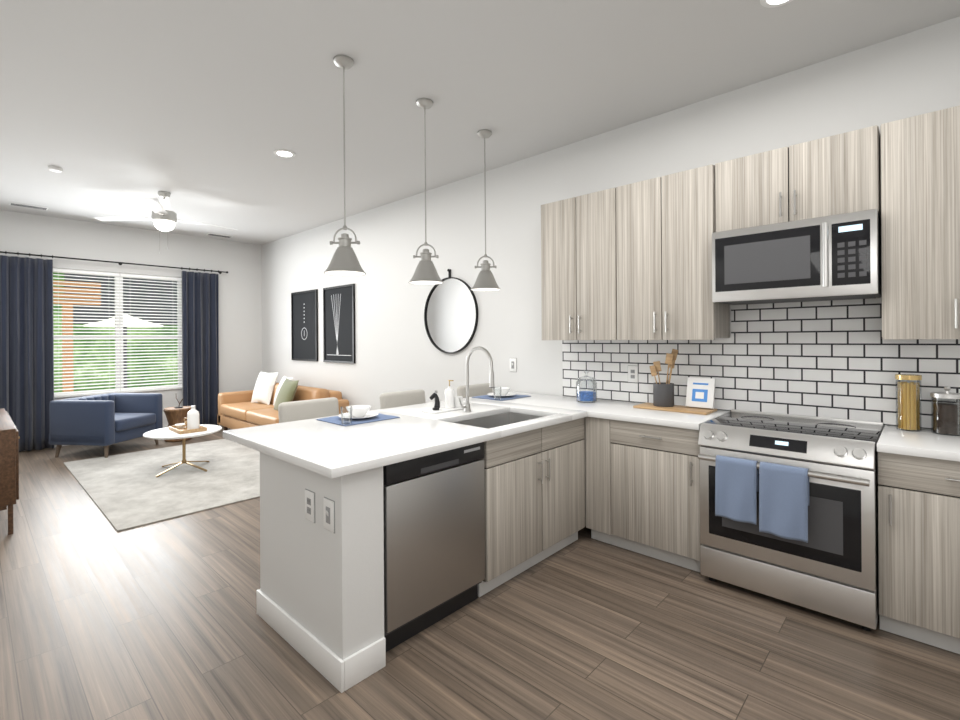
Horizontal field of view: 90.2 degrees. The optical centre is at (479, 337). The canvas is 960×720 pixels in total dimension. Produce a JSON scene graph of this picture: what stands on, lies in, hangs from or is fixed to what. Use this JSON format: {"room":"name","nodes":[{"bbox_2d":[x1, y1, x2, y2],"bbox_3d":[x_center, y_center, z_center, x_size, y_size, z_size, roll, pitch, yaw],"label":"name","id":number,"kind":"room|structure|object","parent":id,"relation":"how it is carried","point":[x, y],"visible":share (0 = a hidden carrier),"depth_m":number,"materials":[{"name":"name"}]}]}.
{"room":"kitchen","nodes":[
{"label":"kitchen","id":0,"kind":"room"},
{"bbox_2d":[0,210,261,425],"bbox_3d":[-5.247,-0.083,7.123,0.200,3.100,3.850,0,0,43],"label":"wall","id":1,"kind":"structure","parent":0,"point":[240,322],"depth_m":7.46,"materials":[{"name":"white paint"}]},
{"bbox_2d":[0,251,227,451],"bbox_3d":[-5.211,0.172,6.880,0.179,2.558,2.980,0,0,43],"label":"curtains","id":2,"kind":"object","parent":1,"relation":"attached to","point":[26,349],"visible":0.94,"depth_m":6.25,"materials":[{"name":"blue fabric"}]},
{"bbox_2d":[53,271,182,397],"bbox_3d":[-5.287,-0.073,7.018,0.165,1.758,1.618,0,0,43],"label":"window","id":3,"kind":"structure","parent":1,"relation":"in","point":[119,277],"depth_m":7.04,"materials":[{"name":"white"}]},
{"bbox_2d":[53,268,182,395],"bbox_3d":[-5.283,-0.084,7.013,0.042,1.730,1.596,0,0,43],"label":"window blinds","id":4,"kind":"object","parent":3,"relation":"attached to","point":[130,335],"visible":0.81,"depth_m":6.96,"materials":[{"name":"white plastic"}]},
{"bbox_2d":[260,452,267,595],"bbox_3d":[-0.235,0.992,3.366,0.145,0.879,2.519,0,0,43],"label":"wall","id":5,"kind":"structure","parent":0,"point":[263,457],"depth_m":2.46,"materials":[{"name":"white paint"}]},
{"bbox_2d":[256,588,385,692],"bbox_3d":[-0.005,1.368,3.130,0.832,0.125,2.516,0,0,43],"label":"baseboard","id":6,"kind":"structure","parent":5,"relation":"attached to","point":[335,670],"depth_m":2.06,"materials":[{"name":"white wood"}]},
{"bbox_2d":[268,455,383,659],"bbox_3d":[-0.730,0.996,2.245,0.650,0.879,0.205,0,0,43],"label":"wall","id":7,"kind":"structure","parent":0,"point":[321,583],"depth_m":2.07,"materials":[{"name":"white paint"}]},
{"bbox_2d":[305,489,314,522],"bbox_3d":[-0.757,0.745,2.122,0.086,0.134,0.009,0,0,43],"label":"outlet","id":8,"kind":"object","parent":7,"relation":"attached to","point":[309,505],"visible":1,"depth_m":2.11,"materials":[{"name":"grey plastic"}]},
{"bbox_2d":[323,497,334,533],"bbox_3d":[-0.639,0.745,2.007,0.086,0.134,0.016,0,0,43],"label":"light switch","id":9,"kind":"object","parent":7,"relation":"attached to","point":[329,512],"visible":1,"depth_m":2.00,"materials":[{"name":"grey plastic"}]},
{"bbox_2d":[0,426,959,719],"bbox_3d":[-1.670,1.492,3.799,9.950,0.100,4.250,0,0,43],"label":"floor","id":10,"kind":"structure","parent":0,"point":[102,616],"depth_m":2.22,"materials":[{"name":"brown wood"}]},
{"bbox_2d":[0,408,19,534],"bbox_3d":[-4.197,1.069,3.916,1.600,0.780,0.555,0,0,43],"label":"sideboard","id":11,"kind":"object","parent":10,"relation":"on","point":[9,464],"visible":1,"depth_m":3.53,"materials":[{"name":"brown wood"}]},
{"bbox_2d":[49,393,162,457],"bbox_3d":[-4.811,1.115,6.221,0.820,0.703,0.880,0,0,7],"label":"armchair","id":12,"kind":"object","parent":10,"relation":"on","point":[106,420],"visible":0.98,"depth_m":5.83,"materials":[{"name":"blue fabric"}]},
{"bbox_2d":[64,439,259,531],"bbox_3d":[-3.178,1.446,5.225,2.940,0.012,1.780,0,0,43],"label":"rug","id":13,"kind":"object","parent":10,"relation":"on","point":[124,491],"visible":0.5,"depth_m":4.82,"materials":[{"name":"fabric"}]},
{"bbox_2d":[143,424,221,476],"bbox_3d":[-3.251,1.228,5.251,0.736,0.425,0.736,0,0,43],"label":"coffee table","id":14,"kind":"object","parent":13,"relation":"on","point":[163,433],"visible":0.9,"depth_m":5.14,"materials":[{"name":"white"}]},
{"bbox_2d":[168,406,206,433],"bbox_3d":[-3.219,0.875,5.259,0.422,0.278,0.262,0,0,43],"label":"decorative tray","id":15,"kind":"object","parent":14,"relation":"on","point":[191,424],"visible":0.98,"depth_m":5.16,"materials":[{"name":"brown wood"}]},
{"bbox_2d":[163,395,191,441],"bbox_3d":[-4.327,1.129,6.855,0.356,0.663,0.356,0,0,43],"label":"stump side table","id":16,"kind":"object","parent":10,"relation":"on","point":[176,415],"visible":0.65,"depth_m":6.73,"materials":[{"name":"brown wood"}]},
{"bbox_2d":[217,371,348,430],"bbox_3d":[-2.890,0.981,6.857,2.300,0.938,0.925,0,0,43],"label":"sofa","id":17,"kind":"object","parent":10,"relation":"on","point":[258,405],"visible":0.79,"depth_m":6.77,"materials":[{"name":"brown leather"}]},
{"bbox_2d":[278,397,338,422],"bbox_3d":[-1.094,0.943,3.346,0.473,0.990,0.454,0,0,43],"label":"stool","id":18,"kind":"object","parent":10,"relation":"on","point":[304,409],"visible":0.15,"depth_m":3.43,"materials":[{"name":"beige fabric"}]},
{"bbox_2d":[379,389,425,408],"bbox_3d":[-0.496,0.939,3.869,0.473,0.990,0.454,0,0,43],"label":"stool","id":19,"kind":"object","parent":10,"relation":"on","point":[400,399],"visible":0.21,"depth_m":3.95,"materials":[{"name":"beige fabric"}]},
{"bbox_2d":[383,442,484,651],"bbox_3d":[-0.410,0.993,2.552,0.599,0.875,0.642,0,0,43],"label":"dishwasher","id":20,"kind":"object","parent":10,"relation":"on","point":[434,534],"visible":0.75,"depth_m":2.31,"materials":[{"name":"grey metal"}]},
{"bbox_2d":[457,383,492,397],"bbox_3d":[0.101,0.935,4.407,0.473,0.990,0.454,0,0,43],"label":"stool","id":21,"kind":"object","parent":10,"relation":"on","point":[479,389],"visible":0.15,"depth_m":4.50,"materials":[{"name":"beige fabric"}]},
{"bbox_2d":[478,418,584,596],"bbox_3d":[0.162,0.988,3.174,0.683,0.877,1.019,0,0,43],"label":"base cabinet","id":22,"kind":"object","parent":10,"relation":"on","point":[534,485],"visible":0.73,"depth_m":2.89,"materials":[{"name":"laminate"}]},
{"bbox_2d":[223,391,730,478],"bbox_3d":[0.135,0.621,2.968,1.912,0.224,2.575,0,0,43],"label":"countertop","id":23,"kind":"structure","parent":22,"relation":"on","point":[327,449],"depth_m":2.70,"materials":[{"name":"white stone"}]},
{"bbox_2d":[317,405,399,425],"bbox_3d":[-0.774,0.461,3.045,0.340,0.106,0.400,0,0,43],"label":"place setting","id":24,"kind":"object","parent":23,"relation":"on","point":[357,414],"visible":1,"depth_m":2.99,"materials":[{"name":"white ceramic"}]},
{"bbox_2d":[421,380,462,413],"bbox_3d":[-0.256,0.405,3.374,0.130,0.212,0.308,0,0,43],"label":"decor","id":25,"kind":"object","parent":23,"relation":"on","point":[452,402],"visible":0.96,"depth_m":3.38,"materials":[{"name":"white ceramic"}]},
{"bbox_2d":[458,346,494,411],"bbox_3d":[-0.024,0.283,3.215,0.273,0.452,0.102,0,0,43],"label":"faucet","id":26,"kind":"object","parent":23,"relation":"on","point":[466,407],"visible":1,"depth_m":3.27,"materials":[{"name":"silver metal"}]},
{"bbox_2d":[472,387,529,400],"bbox_3d":[0.184,0.455,4.116,0.340,0.106,0.406,0,0,43],"label":"place setting","id":27,"kind":"object","parent":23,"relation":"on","point":[501,393],"visible":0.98,"depth_m":4.06,"materials":[{"name":"white ceramic"}]},
{"bbox_2d":[576,370,596,402],"bbox_3d":[0.841,0.377,3.781,0.164,0.253,0.164,0,0,43],"label":"candy jar","id":28,"kind":"object","parent":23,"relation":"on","point":[589,396],"visible":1,"depth_m":3.74,"materials":[{"name":"clear glass"}]},
{"bbox_2d":[633,402,717,414],"bbox_3d":[1.360,0.492,3.346,0.500,0.016,0.230,0,0,43],"label":"cutting board","id":29,"kind":"object","parent":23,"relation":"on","point":[685,409],"visible":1,"depth_m":3.28,"materials":[{"name":"brown wood"}]},
{"bbox_2d":[650,349,677,406],"bbox_3d":[1.310,0.280,3.412,0.210,0.407,0.140,0,0,43],"label":"utensil crock","id":30,"kind":"object","parent":29,"relation":"on","point":[663,394],"visible":1,"depth_m":3.36,"materials":[{"name":"grey ceramic"}]},
{"bbox_2d":[686,377,715,408],"bbox_3d":[1.517,0.377,3.288,0.180,0.203,0.069,0,0,43],"label":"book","id":31,"kind":"object","parent":29,"relation":"on","point":[700,393],"visible":1,"depth_m":3.27,"materials":[{"name":"white paper"}]},
{"bbox_2d":[583,417,586,527],"bbox_3d":[0.710,0.985,3.786,0.650,0.876,0.612,0,0,43],"label":"base cabinet","id":32,"kind":"object","parent":10,"relation":"on","point":[585,418],"depth_m":3.34,"materials":[{"name":"laminate"}]},
{"bbox_2d":[587,417,610,543],"bbox_3d":[1.017,0.982,3.499,0.190,0.876,0.612,0,0,43],"label":"base cabinet","id":33,"kind":"object","parent":10,"relation":"on","point":[598,429],"depth_m":3.27,"materials":[{"name":"laminate"}]},
{"bbox_2d":[611,420,701,572],"bbox_3d":[1.296,0.980,3.239,0.586,0.876,0.612,0,0,43],"label":"base cabinet","id":34,"kind":"object","parent":10,"relation":"on","point":[642,488],"depth_m":3.00,"materials":[{"name":"laminate"}]},
{"bbox_2d":[698,409,882,630],"bbox_3d":[1.752,0.950,2.711,0.787,0.935,0.744,0,0,43],"label":"range","id":35,"kind":"object","parent":10,"relation":"on","point":[788,507],"visible":1,"depth_m":2.46,"materials":[{"name":"silver metal"}]},
{"bbox_2d":[715,454,758,524],"bbox_3d":[1.388,0.816,2.590,0.202,0.330,0.072,0,0,43],"label":"towel","id":36,"kind":"object","parent":35,"relation":"hanging from","point":[736,479],"depth_m":2.57,"materials":[{"name":"blue fabric"}]},
{"bbox_2d":[759,461,809,542],"bbox_3d":[1.549,0.829,2.440,0.212,0.360,0.073,0,0,43],"label":"towel","id":37,"kind":"object","parent":35,"relation":"hanging from","point":[784,501],"depth_m":2.42,"materials":[{"name":"blue fabric"}]},
{"bbox_2d":[878,452,959,653],"bbox_3d":[2.363,0.973,2.244,0.727,0.876,0.612,0,0,43],"label":"base cabinet","id":38,"kind":"object","parent":10,"relation":"on","point":[919,497],"depth_m":2.17,"materials":[{"name":"laminate"}]},
{"bbox_2d":[877,425,959,461],"bbox_3d":[2.348,0.513,2.233,0.727,0.039,0.630,0,0,43],"label":"countertop","id":39,"kind":"structure","parent":38,"relation":"on","point":[926,443],"depth_m":2.24,"materials":[{"name":"white stone"}]},
{"bbox_2d":[895,374,921,431],"bbox_3d":[2.305,0.346,2.572,0.108,0.295,0.108,0,0,43],"label":"pasta jar","id":40,"kind":"object","parent":39,"relation":"on","point":[908,406],"visible":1,"depth_m":2.54,"materials":[{"name":"clear glass"}]},
{"bbox_2d":[930,386,959,435],"bbox_3d":[2.409,0.371,2.463,0.128,0.243,0.128,0,0,43],"label":"jar","id":41,"kind":"object","parent":39,"relation":"on","point":[945,418],"visible":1,"depth_m":2.43,"materials":[{"name":"clear glass"}]},
{"bbox_2d":[0,0,959,244],"bbox_3d":[-1.693,-1.708,3.799,9.950,0.100,4.250,0,0,43],"label":"ceiling","id":42,"kind":"structure","parent":0,"point":[200,111],"depth_m":3.15,"materials":[{"name":"white paint"}]},
{"bbox_2d":[9,202,47,209],"bbox_3d":[-5.572,-1.626,5.906,0.150,0.009,0.350,0,0,43],"label":"ceiling vent","id":43,"kind":"object","parent":42,"relation":"in","point":[28,206],"visible":0.96,"depth_m":5.89,"materials":[{"name":"white metal"}]},
{"bbox_2d":[48,166,62,172],"bbox_3d":[-4.091,-1.624,4.606,0.110,0.034,0.110,0,0,43],"label":"smoke detector","id":44,"kind":"object","parent":42,"relation":"attached to","point":[55,169],"visible":1,"depth_m":4.58,"materials":[{"name":"white plastic"}]},
{"bbox_2d":[94,191,235,253],"bbox_3d":[-3.445,-1.298,5.474,1.445,0.696,1.354,0,0,43],"label":"ceiling fan","id":45,"kind":"object","parent":42,"relation":"hanging from","point":[163,217],"visible":1,"depth_m":5.37,"materials":[{"name":"silver metal"}]},
{"bbox_2d":[206,233,232,237],"bbox_3d":[-4.161,-1.636,7.639,0.150,0.009,0.350,0,0,43],"label":"ceiling vent","id":46,"kind":"object","parent":42,"relation":"in","point":[218,235],"visible":0.92,"depth_m":7.61,"materials":[{"name":"white metal"}]},
{"bbox_2d":[273,149,295,157],"bbox_3d":[-1.752,-1.653,4.285,0.184,0.010,0.184,0,0,43],"label":"recessed light","id":47,"kind":"object","parent":42,"relation":"in","point":[284,153],"visible":1,"depth_m":4.28,"materials":[{"name":"white plastic"}]},
{"bbox_2d":[324,55,365,275],"bbox_3d":[-0.813,-1.025,2.867,0.246,1.278,0.246,0,0,43],"label":"pendant light","id":48,"kind":"object","parent":42,"relation":"hanging from","point":[344,261],"visible":1,"depth_m":2.84,"materials":[{"name":"silver metal"}]},
{"bbox_2d":[409,98,442,284],"bbox_3d":[-0.386,-1.028,3.377,0.246,1.278,0.246,0,0,43],"label":"pendant light","id":49,"kind":"object","parent":42,"relation":"hanging from","point":[425,273],"visible":1,"depth_m":3.35,"materials":[{"name":"silver metal"}]},
{"bbox_2d":[471,129,500,290],"bbox_3d":[0.042,-1.031,3.888,0.246,1.278,0.246,0,0,43],"label":"pendant light","id":50,"kind":"object","parent":42,"relation":"hanging from","point":[485,280],"visible":1,"depth_m":3.85,"materials":[{"name":"silver metal"}]},
{"bbox_2d":[760,0,792,7],"bbox_3d":[1.472,-1.675,2.332,0.184,0.010,0.184,0,0,43],"label":"recessed light","id":51,"kind":"object","parent":42,"relation":"in","point":[770,3],"visible":1,"depth_m":2.39,"materials":[{"name":"white plastic"}]},
{"bbox_2d":[261,16,959,428],"bbox_3d":[-0.300,-0.118,5.280,9.950,3.100,0.200,0,0,43],"label":"wall","id":52,"kind":"structure","parent":0,"point":[917,72],"depth_m":4.54,"materials":[{"name":"white paint"}]},
{"bbox_2d":[291,289,317,360],"bbox_3d":[-2.709,-0.186,7.367,0.800,1.070,0.029,0,0,43],"label":"picture","id":53,"kind":"object","parent":52,"relation":"attached to","point":[304,325],"visible":1,"depth_m":7.36,"materials":[{"name":"black paper"}]},
{"bbox_2d":[323,284,355,363],"bbox_3d":[-1.978,-0.191,6.685,0.800,1.070,0.029,0,0,43],"label":"picture","id":54,"kind":"object","parent":52,"relation":"attached to","point":[338,324],"visible":1,"depth_m":6.67,"materials":[{"name":"black paper"}]},
{"bbox_2d":[424,269,477,353],"bbox_3d":[-0.327,-0.287,5.142,0.820,0.909,0.034,0,0,43],"label":"mirror","id":55,"kind":"object","parent":52,"relation":"attached to","point":[451,315],"visible":0.96,"depth_m":5.13,"materials":[{"name":"black metal"}]},
{"bbox_2d":[510,358,516,371],"bbox_3d":[0.312,0.258,4.563,0.086,0.134,0.016,0,0,43],"label":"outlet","id":56,"kind":"object","parent":52,"relation":"attached to","point":[513,364],"visible":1,"depth_m":4.56,"materials":[{"name":"white plastic"}]},
{"bbox_2d":[541,187,616,339],"bbox_3d":[0.858,-0.546,3.824,0.675,1.100,0.325,0,0,43],"label":"upper cabinet","id":57,"kind":"object","parent":52,"relation":"attached to","point":[579,233],"depth_m":3.68,"materials":[{"name":"laminate"}]},
{"bbox_2d":[617,164,729,339],"bbox_3d":[1.342,-0.549,3.372,0.675,1.100,0.325,0,0,43],"label":"upper cabinet","id":58,"kind":"object","parent":52,"relation":"attached to","point":[632,261],"depth_m":3.22,"materials":[{"name":"laminate"}]},
{"bbox_2d":[562,297,959,428],"bbox_3d":[1.777,0.127,3.202,2.880,0.739,0.007,0,0,43],"label":"backsplash","id":59,"kind":"structure","parent":52,"relation":"attached to","point":[841,359],"depth_m":3.02,"materials":[{"name":"tile"}]},
{"bbox_2d":[628,365,637,382],"bbox_3d":[1.194,0.282,3.734,0.086,0.134,0.009,0,0,43],"label":"outlet","id":60,"kind":"object","parent":59,"relation":"attached to","point":[632,373],"visible":1,"depth_m":3.73,"materials":[{"name":"grey plastic"}]},
{"bbox_2d":[713,125,880,231],"bbox_3d":[1.883,-0.881,2.865,0.795,0.445,0.325,0,0,43],"label":"upper cabinet","id":61,"kind":"object","parent":52,"relation":"attached to","point":[840,173],"depth_m":2.70,"materials":[{"name":"laminate"}]},
{"bbox_2d":[712,209,881,304],"bbox_3d":[1.845,-0.439,2.821,0.791,0.434,0.442,0,0,43],"label":"microwave","id":62,"kind":"object","parent":61,"relation":"attached to","point":[832,257],"visible":1,"depth_m":2.65,"materials":[{"name":"grey metal"}]},
{"bbox_2d":[879,105,959,338],"bbox_3d":[2.296,-0.556,2.483,0.311,1.100,0.325,0,0,43],"label":"upper cabinet","id":63,"kind":"object","parent":52,"relation":"attached to","point":[920,213],"depth_m":2.37,"materials":[{"name":"laminate"}]},
{"label":"outside","id":64,"kind":"structure","parent":0,"visible":0},
{"bbox_2d":[53,272,177,392],"bbox_3d":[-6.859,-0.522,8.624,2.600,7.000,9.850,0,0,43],"label":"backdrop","id":65,"kind":"structure","parent":64,"point":[96,298],"depth_m":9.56,"materials":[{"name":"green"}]}
]}

